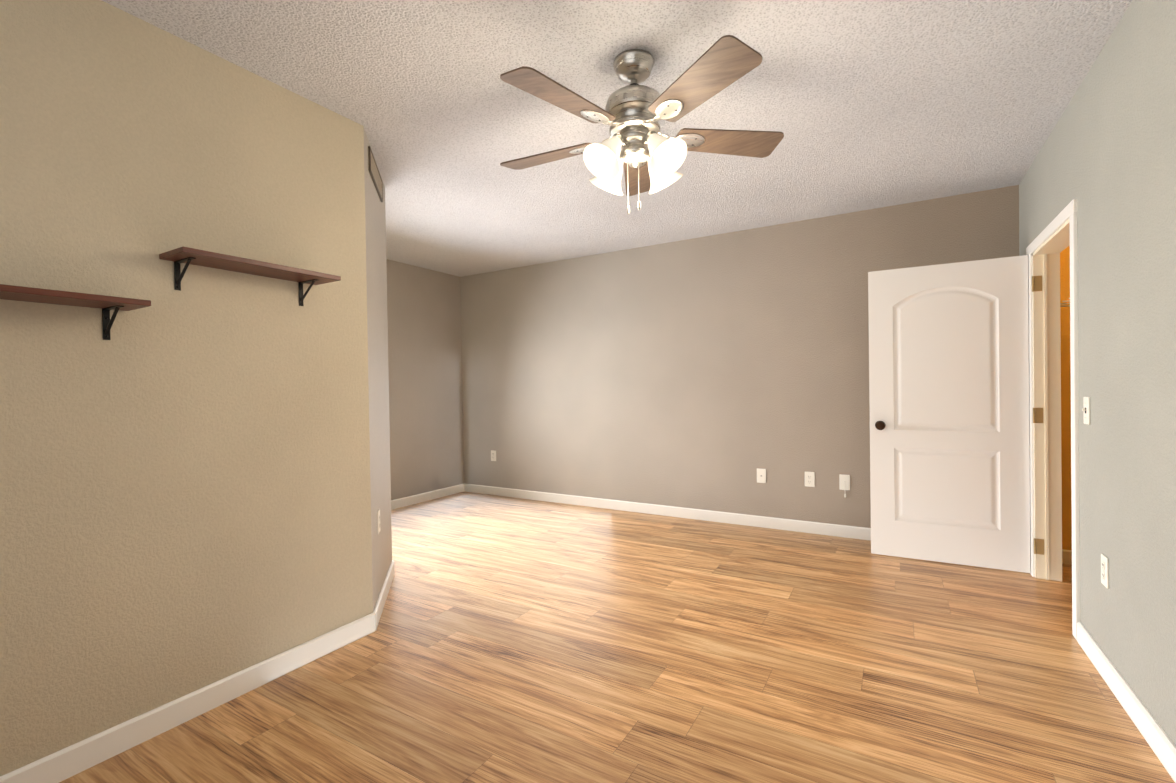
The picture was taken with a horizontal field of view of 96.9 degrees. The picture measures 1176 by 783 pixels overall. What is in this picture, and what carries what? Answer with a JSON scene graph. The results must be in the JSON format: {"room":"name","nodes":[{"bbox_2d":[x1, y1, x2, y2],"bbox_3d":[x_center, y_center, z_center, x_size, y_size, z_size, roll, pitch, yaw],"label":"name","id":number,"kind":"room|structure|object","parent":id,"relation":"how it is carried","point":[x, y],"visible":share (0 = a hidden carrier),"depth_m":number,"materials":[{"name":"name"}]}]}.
{"room":"empty bedroom","nodes":[
{"label":"empty bedroom","id":0,"kind":"room"},
{"bbox_2d":[0,0,391,775],"bbox_3d":[-2.516,-0.032,2.197,2.175,2.440,3.158,-1,1,31],"label":"wall","id":1,"kind":"structure","parent":0,"point":[194,484],"depth_m":1.83,"materials":[{"name":"paint"}]},
{"bbox_2d":[0,284,150,339],"bbox_3d":[-1.600,-0.223,1.438,0.177,0.118,0.583,-1,1,31],"label":"shelf","id":2,"kind":"object","parent":1,"relation":"attached to","point":[106,304],"visible":1,"depth_m":1.53,"materials":[{"name":"brown wood"}]},
{"bbox_2d":[159,247,340,305],"bbox_3d":[-1.265,-0.423,2.005,0.177,0.118,0.568,-1,1,31],"label":"shelf","id":3,"kind":"object","parent":1,"relation":"attached to","point":[188,256],"visible":1,"depth_m":1.92,"materials":[{"name":"brown wood"}]},
{"bbox_2d":[368,146,382,201],"bbox_3d":[-1.158,-1.174,2.845,0.012,0.125,0.460,-1,1,-14],"label":"air vent grille","id":4,"kind":"object","parent":1,"relation":"attached to","point":[374,173],"visible":1,"depth_m":2.80,"materials":[{"name":"brown metal"}]},
{"bbox_2d":[377,509,380,533],"bbox_3d":[-1.102,0.686,2.749,0.010,0.116,0.072,-1,1,-14],"label":"electrical outlet","id":5,"kind":"object","parent":1,"relation":"attached to","point":[378,522],"visible":0.96,"depth_m":2.72,"materials":[{"name":"white plastic"}]},
{"bbox_2d":[386,259,463,499],"bbox_3d":[-2.037,-0.065,5.021,0.115,2.440,2.188,-1,1,31],"label":"wall","id":6,"kind":"structure","parent":0,"point":[425,378],"depth_m":5.45,"materials":[{"name":"paint"}]},
{"bbox_2d":[59,491,1174,782],"bbox_3d":[-0.189,1.183,2.110,6.244,0.060,5.576,-1,1,31],"label":"floor","id":7,"kind":"structure","parent":0,"point":[511,639],"depth_m":2.10,"materials":[{"name":"laminate"}]},
{"bbox_2d":[102,0,1131,276],"bbox_3d":[-0.228,-1.327,2.087,6.244,0.080,5.576,-1,1,31],"label":"ceiling","id":8,"kind":"structure","parent":0,"point":[866,104],"depth_m":2.29,"materials":[{"name":"white paint"}]},
{"bbox_2d":[500,35,783,213],"bbox_3d":[0.152,-0.996,2.054,1.147,0.594,1.176,-1,1,31],"label":"ceiling fan","id":9,"kind":"object","parent":8,"relation":"hanging from","point":[633,113],"visible":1,"depth_m":1.96,"materials":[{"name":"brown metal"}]},
{"bbox_2d":[461,185,1071,549],"bbox_3d":[1.185,-0.110,4.446,6.244,2.440,0.115,-1,1,31],"label":"wall","id":10,"kind":"structure","parent":0,"point":[713,372],"depth_m":4.46,"materials":[{"name":"paint"}]},
{"bbox_2d":[491,450,495,460],"bbox_3d":[-1.036,0.704,5.708,0.072,0.116,0.010,-1,1,31],"label":"electrical outlet","id":11,"kind":"object","parent":10,"relation":"attached to","point":[493,455],"visible":1,"depth_m":5.71,"materials":[{"name":"white plastic"}]},
{"bbox_2d":[0,483,1175,782],"bbox_3d":[-0.648,1.113,2.381,4.949,0.089,5.346,-1,1,31],"label":"baseboard","id":12,"kind":"structure","parent":10,"relation":"attached to","point":[88,753],"depth_m":2.03,"materials":[{"name":"white wood"}]},
{"bbox_2d":[757,468,765,482],"bbox_3d":[1.414,0.688,4.252,0.072,0.116,0.010,-1,1,31],"label":"outlet","id":13,"kind":"object","parent":10,"relation":"attached to","point":[761,475],"visible":1,"depth_m":4.25,"materials":[{"name":"white plastic"}]},
{"bbox_2d":[805,472,814,486],"bbox_3d":[1.729,0.685,4.066,0.072,0.116,0.010,-1,1,31],"label":"duplex electrical outlet","id":14,"kind":"object","parent":10,"relation":"attached to","point":[809,479],"visible":1,"depth_m":4.06,"materials":[{"name":"white plastic"}]},
{"bbox_2d":[839,474,849,496],"bbox_3d":[1.937,0.714,3.934,0.072,0.170,0.025,-1,1,31],"label":"outlet","id":15,"kind":"object","parent":10,"relation":"attached to","point":[844,482],"visible":1,"depth_m":3.94,"materials":[{"name":"white plastic"}]},
{"bbox_2d":[1062,549,1071,564],"bbox_3d":[3.339,1.044,3.115,0.930,0.089,0.013,-1,1,31],"label":"baseboard","id":16,"kind":"structure","parent":10,"relation":"attached to","point":[1066,556],"depth_m":3.29,"materials":[{"name":"beige wood"}]},
{"bbox_2d":[1019,0,1175,745],"bbox_3d":[1.510,-0.085,1.078,0.115,2.440,5.346,-1,1,31],"label":"wall","id":17,"kind":"structure","parent":0,"point":[1106,157],"depth_m":1.82,"materials":[{"name":"paint"}]},
{"bbox_2d":[868,255,1029,572],"bbox_3d":[2.274,0.141,3.317,0.851,1.900,0.169,-1,1,31],"label":"door","id":18,"kind":"structure","parent":17,"relation":"in","point":[949,410],"depth_m":3.30,"materials":[{"name":"white wood"}]},
{"bbox_2d":[1026,199,1079,639],"bbox_3d":[2.477,0.121,2.714,0.131,1.969,0.988,-1,1,31],"label":"door frame","id":19,"kind":"structure","parent":17,"relation":"attached to","point":[1054,238],"depth_m":3.02,"materials":[{"name":"white wood"}]},
{"bbox_2d":[1082,397,1089,424],"bbox_3d":[2.107,0.081,2.208,0.017,0.116,0.072,-1,1,31],"label":"light switch","id":20,"kind":"object","parent":17,"relation":"attached to","point":[1086,409],"visible":1,"depth_m":2.20,"materials":[{"name":"white plastic"}]},
{"bbox_2d":[1101,554,1108,588],"bbox_3d":[2.012,0.699,2.031,0.010,0.116,0.072,-1,1,31],"label":"electrical outlet","id":21,"kind":"object","parent":17,"relation":"attached to","point":[1104,570],"visible":1,"depth_m":2.02,"materials":[{"name":"white plastic"}]},
{"bbox_3d":[2.780,-0.113,2.060,1.065,2.440,2.361,-1,1,31],"label":"wall","id":22,"kind":"structure","parent":0,"visible":0},
{"bbox_2d":[1060,298,1069,306],"bbox_3d":[3.026,-0.512,2.584,0.920,0.040,1.196,-1,1,31],"label":"wire shelf","id":23,"kind":"object","parent":22,"relation":"attached to","point":[1065,303],"visible":0.15,"depth_m":3.11,"materials":[{"name":"white"}]}
]}

